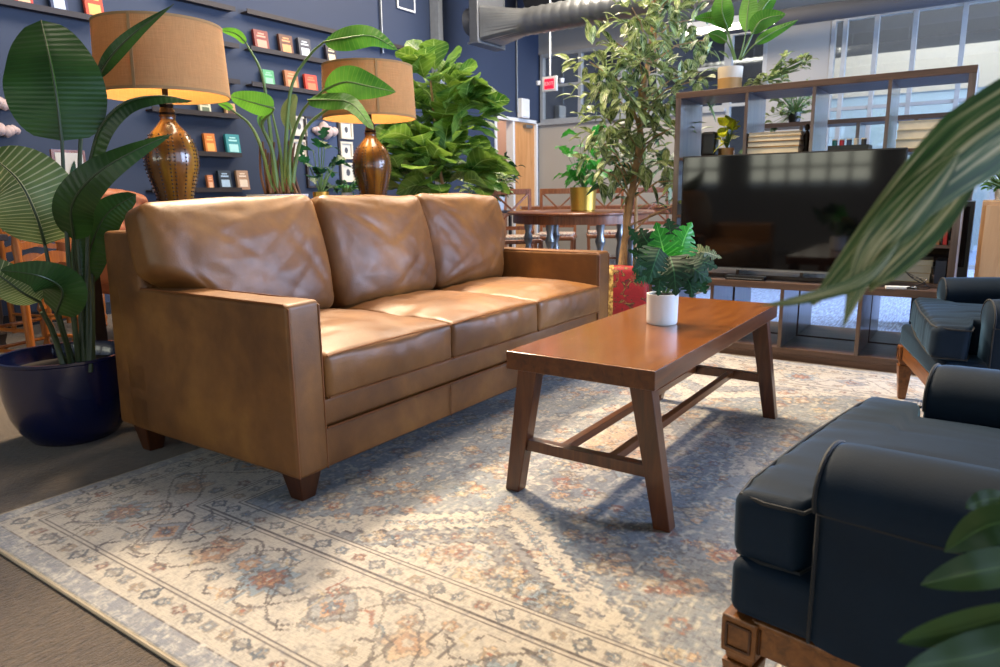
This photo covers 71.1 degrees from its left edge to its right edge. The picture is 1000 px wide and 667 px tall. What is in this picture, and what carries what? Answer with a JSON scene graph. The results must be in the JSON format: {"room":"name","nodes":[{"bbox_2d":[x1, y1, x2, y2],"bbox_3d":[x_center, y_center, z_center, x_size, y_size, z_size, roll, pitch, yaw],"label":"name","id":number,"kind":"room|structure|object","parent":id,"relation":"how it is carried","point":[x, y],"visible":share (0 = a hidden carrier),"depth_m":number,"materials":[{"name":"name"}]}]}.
{"room":"coffee shop lounge","nodes":[
{"label":"coffee shop lounge","id":0,"kind":"room"},
{"bbox_2d":[0,0,620,315],"bbox_3d":[-2.256,-2.758,7.044,0.120,4.600,16.150,7,14,34],"label":"wall","id":1,"kind":"structure","parent":0,"point":[498,68],"depth_m":7.01,"materials":[{"name":"blue paint"}]},
{"bbox_2d":[0,123,20,137],"bbox_3d":[-3.605,-1.477,5.078,0.094,0.109,0.238,7,14,34],"label":"ornament","id":2,"kind":"object","parent":1,"relation":"attached to","point":[7,131],"visible":1,"depth_m":5.08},
{"bbox_2d":[0,0,91,21],"bbox_3d":[-3.387,-2.412,5.230,0.105,0.042,0.723,7,14,34],"label":"ledge","id":3,"kind":"object","parent":1,"relation":"attached to","point":[21,5],"visible":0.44,"depth_m":5.19,"materials":[{"name":"brown wood"}]},
{"bbox_2d":[82,0,103,14],"bbox_3d":[-3.198,-2.579,5.498,0.056,0.219,0.142,7,14,34],"label":"book","id":4,"kind":"object","parent":3,"relation":"on","point":[92,7],"visible":0.68,"depth_m":5.48,"materials":[{"name":"paper"}]},
{"bbox_2d":[3,302,110,327],"bbox_3d":[-3.396,-0.179,5.701,0.015,0.100,11.820,7,14,34],"label":"baseboard","id":5,"kind":"structure","parent":1,"relation":"attached to","point":[108,304],"depth_m":5.40,"materials":[{"name":"black wood"}]},
{"bbox_2d":[49,149,85,173],"bbox_3d":[-2.995,-1.005,4.901,0.100,0.543,0.220,7,14,34],"label":"framed print","id":6,"kind":"object","parent":1,"relation":"attached to","point":[71,156],"visible":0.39,"depth_m":4.85,"materials":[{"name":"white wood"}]},
{"bbox_2d":[146,106,241,118],"bbox_3d":[-2.727,-1.978,6.286,0.105,0.042,0.878,7,14,34],"label":"ledge","id":7,"kind":"object","parent":1,"relation":"attached to","point":[154,108],"visible":0.82,"depth_m":6.27,"materials":[{"name":"brown wood"}]},
{"bbox_2d":[146,187,241,192],"bbox_3d":[-2.759,-1.304,6.360,0.105,0.042,0.888,7,14,34],"label":"ledge","id":8,"kind":"object","parent":1,"relation":"attached to","point":[221,189],"visible":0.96,"depth_m":6.49,"materials":[{"name":"brown wood"}]},
{"bbox_2d":[216,170,232,187],"bbox_3d":[-2.596,-1.443,6.591,0.051,0.178,0.134,7,14,34],"label":"book","id":9,"kind":"object","parent":8,"relation":"on","point":[223,177],"visible":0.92,"depth_m":6.57,"materials":[{"name":"paper"}]},
{"bbox_2d":[234,170,249,189],"bbox_3d":[-2.486,-1.478,6.748,0.051,0.183,0.130,7,14,34],"label":"book","id":10,"kind":"object","parent":8,"relation":"on","point":[241,177],"visible":0.96,"depth_m":6.73,"materials":[{"name":"paper"}]},
{"bbox_2d":[177,0,235,11],"bbox_3d":[-2.653,-2.939,6.222,0.105,0.042,0.616,7,14,34],"label":"ledge","id":11,"kind":"object","parent":1,"relation":"attached to","point":[205,3],"visible":1,"depth_m":6.27,"materials":[{"name":"brown wood"}]},
{"bbox_2d":[198,151,241,156],"bbox_3d":[-2.744,-1.626,6.324,0.105,0.042,0.884,7,14,34],"label":"ledge","id":12,"kind":"object","parent":1,"relation":"attached to","point":[201,153],"visible":0.54,"depth_m":6.46,"materials":[{"name":"brown wood"}]},
{"bbox_2d":[202,133,216,151],"bbox_3d":[-2.670,-1.742,6.429,0.052,0.186,0.110,7,14,34],"label":"book","id":13,"kind":"object","parent":12,"relation":"on","point":[208,139],"visible":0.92,"depth_m":6.41,"materials":[{"name":"paper"}]},
{"bbox_2d":[223,134,240,152],"bbox_3d":[-2.533,-1.785,6.624,0.052,0.192,0.148,7,14,34],"label":"book","id":14,"kind":"object","parent":12,"relation":"on","point":[231,141],"visible":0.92,"depth_m":6.61,"materials":[{"name":"paper"}]},
{"bbox_2d":[246,81,320,94],"bbox_3d":[-2.086,-2.481,7.144,0.105,0.042,1.115,7,14,34],"label":"ledge","id":15,"kind":"object","parent":1,"relation":"attached to","point":[254,84],"visible":0.64,"depth_m":6.97,"materials":[{"name":"brown wood"}]},
{"bbox_2d":[302,74,317,90],"bbox_3d":[-1.976,-2.604,7.298,0.051,0.179,0.160,7,14,34],"label":"book","id":16,"kind":"object","parent":15,"relation":"on","point":[310,81],"visible":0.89,"depth_m":7.28,"materials":[{"name":"paper"}]},
{"bbox_2d":[244,45,328,63],"bbox_3d":[-2.078,-2.803,7.098,0.105,0.042,1.121,7,14,34],"label":"ledge","id":17,"kind":"object","parent":1,"relation":"attached to","point":[256,49],"visible":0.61,"depth_m":6.95,"materials":[{"name":"brown wood"}]},
{"bbox_2d":[251,29,269,48],"bbox_3d":[-2.313,-2.829,6.761,0.052,0.190,0.164,7,14,34],"label":"book","id":18,"kind":"object","parent":17,"relation":"on","point":[260,38],"visible":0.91,"depth_m":6.74,"materials":[{"name":"paper"}]},
{"bbox_2d":[276,34,293,52],"bbox_3d":[-2.146,-2.882,7.000,0.053,0.196,0.162,7,14,34],"label":"book","id":19,"kind":"object","parent":17,"relation":"on","point":[285,44],"visible":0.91,"depth_m":6.98,"materials":[{"name":"paper"}]},
{"bbox_2d":[296,37,311,56],"bbox_3d":[-2.012,-2.924,7.191,0.054,0.201,0.158,7,14,34],"label":"book","id":20,"kind":"object","parent":17,"relation":"on","point":[303,45],"visible":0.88,"depth_m":7.16,"materials":[{"name":"paper"}]},
{"bbox_2d":[302,116,341,187],"bbox_3d":[-1.913,-1.949,7.563,0.030,0.737,0.483,7,14,34],"label":"framed print","id":21,"kind":"object","parent":1,"relation":"attached to","point":[331,152],"visible":0.56,"depth_m":7.55,"materials":[{"name":"paper"}]},
{"bbox_2d":[240,8,404,49],"bbox_3d":[-1.608,-3.263,7.710,0.105,0.042,2.822,7,14,34],"label":"ledge","id":22,"kind":"object","parent":1,"relation":"attached to","point":[254,13],"visible":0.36,"depth_m":6.97,"materials":[{"name":"brown wood"}]},
{"bbox_2d":[312,121,337,139],"bbox_3d":[-1.867,-2.177,7.520,0.148,0.196,0.352,7,14,34],"label":"ornament","id":23,"kind":"object","parent":1,"relation":"attached to","point":[333,131],"visible":0.74,"depth_m":7.46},
{"bbox_2d":[339,123,353,139],"bbox_3d":[-1.714,-2.271,7.800,0.030,0.199,0.181,7,14,34],"label":"framed print","id":24,"kind":"object","parent":1,"relation":"attached to","point":[345,129],"visible":0.85,"depth_m":7.80},
{"bbox_2d":[340,141,352,158],"bbox_3d":[-1.720,-2.049,7.831,0.030,0.188,0.182,7,14,34],"label":"framed print","id":25,"kind":"object","parent":1,"relation":"attached to","point":[346,148],"visible":0.91,"depth_m":7.83},
{"bbox_2d":[429,0,445,184],"bbox_3d":[-0.785,-3.151,8.908,0.130,4.600,0.090,7,14,34],"label":"trim","id":26,"kind":"structure","parent":1,"relation":"attached to","point":[436,14],"depth_m":8.72,"materials":[{"name":"metal"}]},
{"bbox_2d":[494,116,537,246],"bbox_3d":[0.217,-2.246,10.789,0.150,2.060,1.180,7,14,34],"label":"trim","id":27,"kind":"structure","parent":1,"relation":"attached to","point":[510,124],"depth_m":10.71,"materials":[{"name":"white paint"}]},
{"bbox_2d":[517,98,529,118],"bbox_3d":[0.357,-3.403,10.586,0.095,0.280,0.220,7,14,34],"label":"wall panel","id":28,"kind":"object","parent":1,"relation":"attached to","point":[523,112],"visible":1,"depth_m":10.53,"materials":[{"name":"white paint"}]},
{"bbox_2d":[515,122,534,247],"bbox_3d":[0.394,-2.257,10.960,0.130,2.010,0.600,7,14,34],"label":"door","id":29,"kind":"structure","parent":1,"relation":"in","point":[524,132],"depth_m":10.90,"materials":[{"name":"brown wood"}]},
{"bbox_2d":[0,250,976,666],"bbox_3d":[0.929,-0.050,5.317,12.000,0.124,16.450,7,14,34],"label":"floor","id":30,"kind":"structure","parent":0,"point":[40,626],"depth_m":2.35,"materials":[{"name":"grey concrete"}]},
{"bbox_2d":[0,234,7,348],"bbox_3d":[-4.047,-0.110,3.774,0.800,0.740,2.250,7,14,34],"label":"dining table","id":31,"kind":"object","parent":30,"relation":"on","point":[3,237],"visible":0.64,"depth_m":4.45,"materials":[{"name":"brown wood"}]},
{"bbox_2d":[0,236,77,352],"bbox_3d":[-2.655,-0.212,3.972,0.452,0.825,0.477,3,12,17],"label":"chair","id":32,"kind":"object","parent":30,"relation":"on","point":[17,247],"visible":0.16,"depth_m":3.79,"materials":[{"name":"orange wood"}]},
{"bbox_2d":[0,229,107,332],"bbox_3d":[-3.273,-0.435,5.128,0.452,0.825,0.477,4,12,23],"label":"chair","id":33,"kind":"object","parent":30,"relation":"on","point":[3,250],"visible":0.13,"depth_m":5.05,"materials":[{"name":"orange wood"}]},
{"bbox_2d":[0,4,190,446],"bbox_3d":[-1.567,-0.359,2.598,0.892,1.624,0.662,9,15,40],"label":"potted plant","id":34,"kind":"object","parent":30,"relation":"on","point":[65,393],"visible":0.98,"depth_m":2.47,"materials":[{"name":"green plant"}]},
{"bbox_2d":[95,277,107,339],"bbox_3d":[-0.990,-0.208,3.903,0.420,0.800,2.350,7,14,34],"label":"console table","id":35,"kind":"object","parent":30,"relation":"on","point":[100,321],"visible":0.02,"depth_m":3.06,"materials":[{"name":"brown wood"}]},
{"bbox_2d":[89,11,230,201],"bbox_3d":[-1.440,-0.877,3.043,0.530,0.863,0.530,3,12,17],"label":"table lamp","id":36,"kind":"object","parent":35,"relation":"on","point":[180,56],"visible":0.78,"depth_m":2.85,"materials":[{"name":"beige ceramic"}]},
{"bbox_2d":[218,25,397,196],"bbox_3d":[-0.961,-1.038,3.510,0.950,0.982,0.387,1,12,10],"label":"potted plant","id":37,"kind":"object","parent":35,"relation":"on","point":[346,85],"visible":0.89,"depth_m":3.46,"materials":[{"name":"green plant"}]},
{"bbox_2d":[298,127,350,197],"bbox_3d":[-1.003,-0.888,3.937,0.295,0.520,0.366,7,14,34],"label":"potted plant","id":38,"kind":"object","parent":35,"relation":"on","point":[322,190],"visible":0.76,"depth_m":3.90,"materials":[{"name":"green plant"}]},
{"bbox_2d":[321,58,415,194],"bbox_3d":[-0.744,-1.086,4.036,0.530,0.863,0.530,-11,15,-42],"label":"table lamp","id":39,"kind":"object","parent":35,"relation":"on","point":[371,165],"visible":0.73,"depth_m":3.92,"materials":[{"name":"brown fabric"}]},
{"bbox_2d":[57,188,147,340],"bbox_3d":[-2.471,-0.468,4.732,0.652,1.016,0.690,5,13,25],"label":"tufted chair","id":40,"kind":"object","parent":30,"relation":"on","point":[140,199],"visible":0.09,"depth_m":4.67,"materials":[{"name":"leather"}]},
{"bbox_2d":[375,39,518,195],"bbox_3d":[-0.497,-1.308,5.835,1.282,2.186,1.484,7,14,34],"label":"potted plant","id":41,"kind":"object","parent":30,"relation":"on","point":[434,153],"visible":0.78,"depth_m":5.58,"materials":[{"name":"plant"}]},
{"bbox_2d":[0,353,924,666],"bbox_3d":[0.480,0.423,2.665,2.700,0.009,3.366,7,14,34],"label":"rug","id":42,"kind":"object","parent":30,"relation":"on","point":[414,548],"visible":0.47,"depth_m":1.93,"materials":[{"name":"beige fabric"}]},
{"bbox_2d":[104,193,609,500],"bbox_3d":[-0.442,-0.151,3.187,1.077,0.957,2.164,7,14,34],"label":"sofa","id":43,"kind":"object","parent":42,"relation":"on","point":[298,336],"visible":0.98,"depth_m":2.54,"materials":[{"name":"brown leather"}]},
{"bbox_2d":[124,194,333,308],"bbox_3d":[-0.989,-0.270,2.679,0.311,0.510,0.766,7,14,34],"label":"cushion","id":44,"kind":"object","parent":43,"relation":"on","point":[282,245],"depth_m":2.51,"materials":[{"name":"brown leather"}]},
{"bbox_2d":[311,194,435,308],"bbox_3d":[-0.581,-0.392,3.258,0.316,0.502,0.675,7,14,34],"label":"cushion","id":45,"kind":"object","parent":43,"relation":"on","point":[378,247],"depth_m":3.11,"materials":[{"name":"brown leather"}]},
{"bbox_2d":[320,308,450,397],"bbox_3d":[-0.634,0.030,2.603,0.706,0.187,0.626,7,14,34],"label":"seat cushion","id":46,"kind":"object","parent":43,"relation":"on","point":[361,350],"depth_m":2.40,"materials":[{"name":"brown leather"}]},
{"bbox_2d":[337,290,536,357],"bbox_3d":[-0.279,-0.076,3.109,0.705,0.186,0.626,7,14,34],"label":"seat cushion","id":47,"kind":"object","parent":43,"relation":"on","point":[479,323],"depth_m":2.93,"materials":[{"name":"brown leather"}]},
{"bbox_2d":[414,193,505,289],"bbox_3d":[-0.208,-0.505,3.792,0.314,0.506,0.701,7,14,34],"label":"cushion","id":48,"kind":"object","parent":43,"relation":"on","point":[467,232],"depth_m":3.63,"materials":[{"name":"brown leather"}]},
{"bbox_2d":[433,277,599,330],"bbox_3d":[0.075,-0.181,3.615,0.706,0.185,0.626,7,14,34],"label":"seat cushion","id":49,"kind":"object","parent":43,"relation":"on","point":[561,302],"depth_m":3.46,"materials":[{"name":"brown leather"}]},
{"bbox_2d":[608,265,648,315],"bbox_3d":[0.748,-0.170,4.309,0.340,0.497,0.189,1,11,9],"label":"fabric bag","id":50,"kind":"object","parent":42,"relation":"on","point":[625,294],"visible":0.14,"depth_m":4.21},
{"bbox_2d":[506,297,777,532],"bbox_3d":[0.591,0.196,2.558,0.553,0.472,1.321,7,14,34],"label":"coffee table","id":51,"kind":"object","parent":42,"relation":"on","point":[622,349],"visible":0.94,"depth_m":2.17,"materials":[{"name":"brown wood"}]},
{"bbox_2d":[628,218,721,325],"bbox_3d":[0.620,-0.222,2.498,0.344,0.367,0.269,2,12,13],"label":"potted plant","id":52,"kind":"object","parent":51,"relation":"on","point":[664,249],"visible":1,"depth_m":2.46,"materials":[{"name":"green plant"}]},
{"bbox_2d":[721,363,999,666],"bbox_3d":[0.936,0.272,1.140,0.853,0.870,0.811,10,15,42],"label":"armchair","id":53,"kind":"object","parent":42,"relation":"on","point":[836,539],"visible":0.94,"depth_m":1.07,"materials":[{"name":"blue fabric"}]},
{"bbox_2d":[734,397,999,571],"bbox_3d":[0.878,0.290,1.200,0.690,0.146,0.740,10,15,42],"label":"seat cushion","id":54,"kind":"object","parent":53,"relation":"on","point":[774,528],"depth_m":1.24,"materials":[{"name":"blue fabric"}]},
{"bbox_2d":[896,277,999,398],"bbox_3d":[2.047,-0.044,2.644,0.876,0.870,0.812,3,12,19],"label":"armchair","id":55,"kind":"object","parent":42,"relation":"on","point":[960,327],"visible":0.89,"depth_m":2.63,"materials":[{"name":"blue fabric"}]},
{"bbox_2d":[910,297,982,361],"bbox_3d":[1.972,-0.007,2.639,0.690,0.146,0.740,8,14,24],"label":"seat cushion","id":56,"kind":"object","parent":55,"relation":"on","point":[949,329],"depth_m":2.52,"materials":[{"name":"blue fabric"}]},
{"bbox_2d":[501,210,511,246],"bbox_3d":[-0.041,-1.098,8.409,0.300,0.750,0.300,7,14,34],"label":"plant stand","id":57,"kind":"object","parent":30,"relation":"on","point":[503,211],"visible":0.03,"depth_m":8.38,"materials":[{"name":"black metal"}]},
{"bbox_2d":[495,152,525,209],"bbox_3d":[-0.058,-1.808,8.299,0.653,0.684,0.701,-7,13,-28],"label":"potted plant","id":58,"kind":"object","parent":57,"relation":"on","point":[505,153],"visible":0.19,"depth_m":8.23,"materials":[{"name":"green plant"}]},
{"bbox_2d":[492,189,541,247],"bbox_3d":[0.173,-1.018,7.380,0.440,0.996,0.492,-3,12,-11],"label":"dining chair","id":59,"kind":"object","parent":30,"relation":"on","point":[517,238],"visible":0.36,"depth_m":7.48,"materials":[{"name":"brown wood"}]},
{"bbox_2d":[534,188,576,249],"bbox_3d":[0.630,-1.114,7.826,0.440,0.996,0.492,2,12,11],"label":"dining chair","id":60,"kind":"object","parent":30,"relation":"on","point":[564,236],"visible":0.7,"depth_m":7.92,"materials":[{"name":"brown wood"}]},
{"bbox_2d":[507,209,654,265],"bbox_3d":[0.744,-0.750,6.539,1.350,0.783,1.350,1,11,6],"label":"round table","id":61,"kind":"object","parent":30,"relation":"on","point":[552,218],"visible":0.46,"depth_m":6.04,"materials":[{"name":"brown wood"}]},
{"bbox_2d":[553,124,614,210],"bbox_3d":[0.752,-1.484,6.274,0.643,0.758,0.657,-6,12,-22],"label":"potted plant","id":62,"kind":"object","parent":61,"relation":"on","point":[579,201],"visible":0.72,"depth_m":6.25,"materials":[{"name":"green plant"}]},
{"bbox_2d":[520,204,671,247],"bbox_3d":[1.478,-1.307,9.277,2.400,0.780,0.700,-1,11,0],"label":"dining table","id":63,"kind":"object","parent":30,"relation":"on","point":[656,207],"visible":0.05,"depth_m":8.86,"materials":[{"name":"brown wood"}]},
{"bbox_2d":[586,188,623,258],"bbox_3d":[1.218,-1.171,8.073,0.440,0.996,0.492,0,11,6],"label":"dining chair","id":64,"kind":"object","parent":30,"relation":"on","point":[590,234],"visible":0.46,"depth_m":8.03,"materials":[{"name":"brown wood"}]},
{"bbox_2d":[586,131,673,265],"bbox_3d":[1.156,-0.976,5.920,0.859,1.457,0.772,-6,13,-26],"label":"potted plant","id":65,"kind":"object","parent":30,"relation":"on","point":[596,186],"visible":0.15,"depth_m":5.91,"materials":[{"name":"green plant"}]},
{"bbox_2d":[555,0,733,264],"bbox_3d":[0.937,-1.248,4.603,1.249,2.513,0.966,-4,12,-18],"label":"ficus tree","id":66,"kind":"object","parent":30,"relation":"on","point":[633,142],"visible":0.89,"depth_m":4.53,"materials":[{"name":"green plant"}]},
{"bbox_2d":[633,187,668,234],"bbox_3d":[1.796,-1.199,8.171,0.440,0.996,0.492,-1,11,0],"label":"dining chair","id":67,"kind":"object","parent":30,"relation":"on","point":[650,190],"visible":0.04,"depth_m":8.29,"materials":[{"name":"brown wood"}]},
{"bbox_2d":[649,276,936,374],"bbox_3d":[1.693,-0.100,4.108,1.580,0.438,0.390,7,14,34],"label":"tv stand","id":68,"kind":"object","parent":30,"relation":"on","point":[859,354],"visible":0.3,"depth_m":3.93,"materials":[{"name":"brown wood"}]},
{"bbox_2d":[680,147,908,273],"bbox_3d":[1.583,-0.648,3.924,1.165,0.712,0.120,7,14,34],"label":"television","id":69,"kind":"object","parent":68,"relation":"on","point":[796,212],"visible":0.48,"depth_m":3.90,"materials":[{"name":"black plastic"}]},
{"bbox_2d":[672,64,978,287],"bbox_3d":[1.802,-0.873,4.061,1.513,1.092,0.390,7,14,34],"label":"bookcase","id":70,"kind":"object","parent":68,"relation":"on","point":[689,105],"visible":0.48,"depth_m":3.96,"materials":[{"name":"brown wood"}]},
{"bbox_2d":[701,132,718,155],"bbox_3d":[1.281,-1.154,4.275,0.090,0.148,0.090,7,14,34],"label":"speaker","id":71,"kind":"object","parent":70,"relation":"on","point":[709,143],"visible":0.77,"depth_m":4.24},
{"bbox_2d":[714,115,740,154],"bbox_3d":[1.353,-1.189,4.203,0.188,0.244,0.202,7,14,34],"label":"potted plant","id":72,"kind":"object","parent":70,"relation":"on","point":[727,121],"visible":0.91,"depth_m":4.20,"materials":[{"name":"yellow plant"}]},
{"bbox_2d":[695,0,797,88],"bbox_3d":[1.443,-1.759,4.144,0.581,0.622,0.266,2,12,16],"label":"potted plant","id":73,"kind":"object","parent":70,"relation":"on","point":[754,16],"visible":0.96,"depth_m":4.12,"materials":[{"name":"green plant"}]},
{"bbox_2d":[747,145,808,153],"bbox_3d":[1.625,-1.065,4.090,0.285,0.040,0.260,7,14,35],"label":"book","id":74,"kind":"object","parent":70,"relation":"on","point":[777,149],"visible":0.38,"depth_m":3.98,"materials":[{"name":"paper"}]},
{"bbox_2d":[747,140,803,147],"bbox_3d":[1.624,-1.101,4.083,0.285,0.030,0.260,7,14,34],"label":"book","id":75,"kind":"object","parent":74,"relation":"on","point":[784,142],"visible":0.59,"depth_m":3.98,"materials":[{"name":"paper"}]},
{"bbox_2d":[748,135,802,141],"bbox_3d":[1.624,-1.129,4.077,0.285,0.026,0.260,7,14,33],"label":"book","id":76,"kind":"object","parent":75,"relation":"on","point":[785,137],"visible":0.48,"depth_m":3.97,"materials":[{"name":"paper"}]},
{"bbox_2d":[748,130,804,136],"bbox_3d":[1.623,-1.154,4.072,0.285,0.022,0.260,6,13,32],"label":"book","id":77,"kind":"object","parent":76,"relation":"on","point":[799,132],"visible":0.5,"depth_m":3.96,"materials":[{"name":"paper"}]},
{"bbox_2d":[744,50,818,85],"bbox_3d":[1.623,-1.525,4.048,0.412,0.214,0.223,4,12,22],"label":"trailing plant","id":78,"kind":"object","parent":70,"relation":"on","point":[775,73],"visible":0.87,"depth_m":4.03,"materials":[{"name":"green plant"}]},
{"bbox_2d":[827,144,871,150],"bbox_3d":[1.912,-1.011,3.825,0.200,0.030,0.140,7,14,34],"label":"tray","id":79,"kind":"object","parent":70,"relation":"on","point":[861,146],"visible":0.8,"depth_m":3.77,"materials":[{"name":"black plastic"}]},
{"bbox_2d":[895,139,922,147],"bbox_3d":[2.243,-0.993,3.671,0.270,0.045,0.260,7,14,35],"label":"book","id":80,"kind":"object","parent":70,"relation":"on","point":[910,143],"visible":0.2,"depth_m":3.61,"materials":[{"name":"paper"}]},
{"bbox_2d":[896,129,930,139],"bbox_3d":[2.242,-1.038,3.663,0.270,0.045,0.260,7,14,34],"label":"book","id":81,"kind":"object","parent":80,"relation":"on","point":[903,134],"visible":0.34,"depth_m":3.60,"materials":[{"name":"paper"}]},
{"bbox_2d":[897,119,940,130],"bbox_3d":[2.242,-1.083,3.654,0.270,0.045,0.260,7,14,33],"label":"book","id":82,"kind":"object","parent":81,"relation":"on","point":[916,124],"visible":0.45,"depth_m":3.58,"materials":[{"name":"paper"}]},
{"bbox_2d":[893,270,932,282],"bbox_3d":[2.217,-0.322,3.831,0.250,0.050,0.220,7,14,34],"label":"book","id":83,"kind":"object","parent":70,"relation":"on","point":[904,277],"visible":0.46,"depth_m":3.72,"materials":[{"name":"paper"}]},
{"bbox_2d":[933,258,947,283],"bbox_3d":[2.332,-0.333,3.698,0.050,0.120,0.200,7,14,34],"label":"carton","id":84,"kind":"object","parent":70,"relation":"on","point":[941,264],"visible":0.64,"depth_m":3.62,"materials":[{"name":"black cardboard"}]},
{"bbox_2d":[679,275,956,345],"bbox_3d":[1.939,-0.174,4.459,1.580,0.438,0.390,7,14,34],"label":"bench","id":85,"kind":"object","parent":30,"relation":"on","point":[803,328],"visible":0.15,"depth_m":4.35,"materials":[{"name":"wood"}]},
{"bbox_2d":[764,112,972,200],"bbox_3d":[3.300,-1.193,6.575,1.880,1.570,0.350,7,14,34],"label":"bookcase","id":86,"kind":"object","parent":30,"relation":"on","point":[860,123],"visible":0.12,"depth_m":6.32,"materials":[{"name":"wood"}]},
{"bbox_2d":[765,77,811,131],"bbox_3d":[2.813,-2.188,6.719,0.551,0.506,0.418,7,14,34],"label":"potted plant","id":87,"kind":"object","parent":86,"relation":"on","point":[794,113],"visible":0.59,"depth_m":6.70,"materials":[{"name":"green plant"}]},
{"bbox_2d":[760,78,999,666],"bbox_3d":[0.630,0.290,0.387,0.914,1.162,0.340,7,14,34],"label":"potted plant","id":88,"kind":"object","parent":30,"relation":"on","point":[933,186],"visible":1,"depth_m":0.52,"materials":[{"name":"green plant"}]},
{"bbox_2d":[909,201,975,323],"bbox_3d":[2.966,-0.450,4.697,0.290,0.860,0.410,7,14,34],"label":"base cabinet","id":89,"kind":"object","parent":30,"relation":"on","point":[969,209],"visible":0.26,"depth_m":4.45,"materials":[{"name":"wood"}]},
{"bbox_2d":[974,200,999,276],"bbox_3d":[3.438,-0.381,4.304,0.860,0.865,0.534,7,14,34],"label":"base cabinet","id":90,"kind":"object","parent":30,"relation":"on","point":[987,264],"visible":0.55,"depth_m":4.28,"materials":[{"name":"brown wood"}]},
{"bbox_2d":[980,172,999,200],"bbox_3d":[3.119,-0.969,4.292,0.381,0.301,0.400,-3,12,-13],"label":"potted plant","id":91,"kind":"object","parent":90,"relation":"on","point":[994,181],"visible":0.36,"depth_m":4.33,"materials":[{"name":"green plant"}]},
{"bbox_3d":[-0.166,-0.946,7.710,0.300,0.730,0.300,7,14,34],"label":"plant stand","id":92,"kind":"object","parent":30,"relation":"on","visible":0},
{"bbox_2d":[454,174,516,197],"bbox_3d":[-0.164,-1.571,7.584,0.662,0.544,0.672,7,14,34],"label":"potted plant","id":93,"kind":"object","parent":92,"relation":"on","point":[501,175],"visible":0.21,"depth_m":7.61,"materials":[{"name":"green plant"}]},
{"bbox_2d":[497,121,506,246],"bbox_3d":[-0.533,-3.568,10.975,1.580,4.600,2.280,7,14,34],"label":"wall","id":94,"kind":"structure","parent":0,"point":[501,125],"depth_m":11.94,"materials":[{"name":"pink paint"}]},
{"bbox_2d":[538,0,839,254],"bbox_3d":[4.599,-3.122,8.401,9.600,4.600,0.120,7,14,34],"label":"wall","id":95,"kind":"structure","parent":0,"point":[813,38],"depth_m":10.21,"materials":[{"name":"grey paint"}]},
{"bbox_2d":[538,108,725,125],"bbox_3d":[1.825,-3.157,10.239,2.930,0.040,0.060,7,14,34],"label":"trim","id":96,"kind":"structure","parent":95,"relation":"attached to","point":[721,109],"depth_m":10.52,"materials":[{"name":"metal"}]},
{"bbox_2d":[540,34,728,122],"bbox_3d":[1.856,-3.686,10.181,2.920,1.020,0.090,7,14,34],"label":"window","id":97,"kind":"structure","parent":95,"relation":"in","point":[580,52],"depth_m":10.55,"materials":[{"name":"metal"}]},
{"bbox_2d":[724,29,767,147],"bbox_3d":[3.279,-2.495,9.433,0.500,3.000,0.090,7,14,34],"label":"window","id":98,"kind":"structure","parent":95,"relation":"in","point":[729,105],"depth_m":9.28,"materials":[{"name":"metal"}]},
{"bbox_2d":[825,0,999,269],"bbox_3d":[6.289,-2.128,7.400,5.300,3.000,0.090,7,14,34],"label":"window","id":99,"kind":"structure","parent":95,"relation":"in","point":[956,100],"depth_m":8.32,"materials":[{"name":"metal"}]},
{"bbox_2d":[626,1,999,250],"bbox_3d":[6.249,-3.633,10.842,9.700,4.600,0.100,7,14,34],"label":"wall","id":100,"kind":"structure","parent":0,"point":[938,27],"depth_m":10.83,"materials":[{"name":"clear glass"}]},
{"bbox_2d":[832,40,999,98],"bbox_3d":[7.681,-3.837,9.783,6.200,0.620,0.120,7,14,34],"label":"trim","id":101,"kind":"structure","parent":100,"relation":"attached to","point":[986,55],"depth_m":10.51,"materials":[{"name":"white paint"}]},
{"bbox_3d":[0.867,-4.665,4.392,12.000,0.100,16.450,7,14,34],"label":"ceiling","id":102,"kind":"structure","parent":0,"visible":0},
{"bbox_2d":[536,0,564,91],"bbox_3d":[0.615,-4.230,8.595,0.404,2.399,0.080,7,14,34],"label":"exit sign","id":103,"kind":"object","parent":102,"relation":"hanging from","point":[550,83],"visible":1,"depth_m":8.77,"materials":[{"name":"white paint"}]},
{"bbox_2d":[479,0,741,45],"bbox_3d":[2.564,-4.120,6.545,6.490,1.860,0.500,7,14,34],"label":"spiral duct","id":104,"kind":"object","parent":102,"relation":"hanging from","point":[500,26],"visible":0.71,"depth_m":7.94,"materials":[{"name":"metal"}]},
{"bbox_2d":[462,0,505,51],"bbox_3d":[-0.211,-4.101,8.496,0.265,1.190,0.580,7,14,34],"label":"handler","id":105,"kind":"object","parent":104,"relation":"attached to","point":[470,16],"visible":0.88,"depth_m":8.37,"materials":[{"name":"grey metal"}]},
{"bbox_2d":[679,0,757,34],"bbox_3d":[2.157,-3.989,6.573,0.920,2.118,0.220,7,14,34],"label":"ceiling light","id":106,"kind":"object","parent":102,"relation":"hanging from","point":[702,27],"visible":0.21,"depth_m":6.79,"materials":[{"name":"white paint"}]},
{"bbox_2d":[686,26,724,34],"bbox_3d":[1.981,-2.984,6.907,0.440,0.020,0.180,7,14,34],"label":"diffuser","id":107,"kind":"object","parent":106,"relation":"attached to","point":[701,29],"depth_m":6.81,"materials":[{"name":"beige"}]},
{"bbox_2d":[705,0,976,35],"bbox_3d":[5.364,-4.317,6.982,6.600,1.719,0.198,7,14,34],"label":"duct pipe","id":108,"kind":"object","parent":102,"relation":"hanging from","point":[842,9],"visible":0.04,"depth_m":8.00,"materials":[{"name":"silver metal"}]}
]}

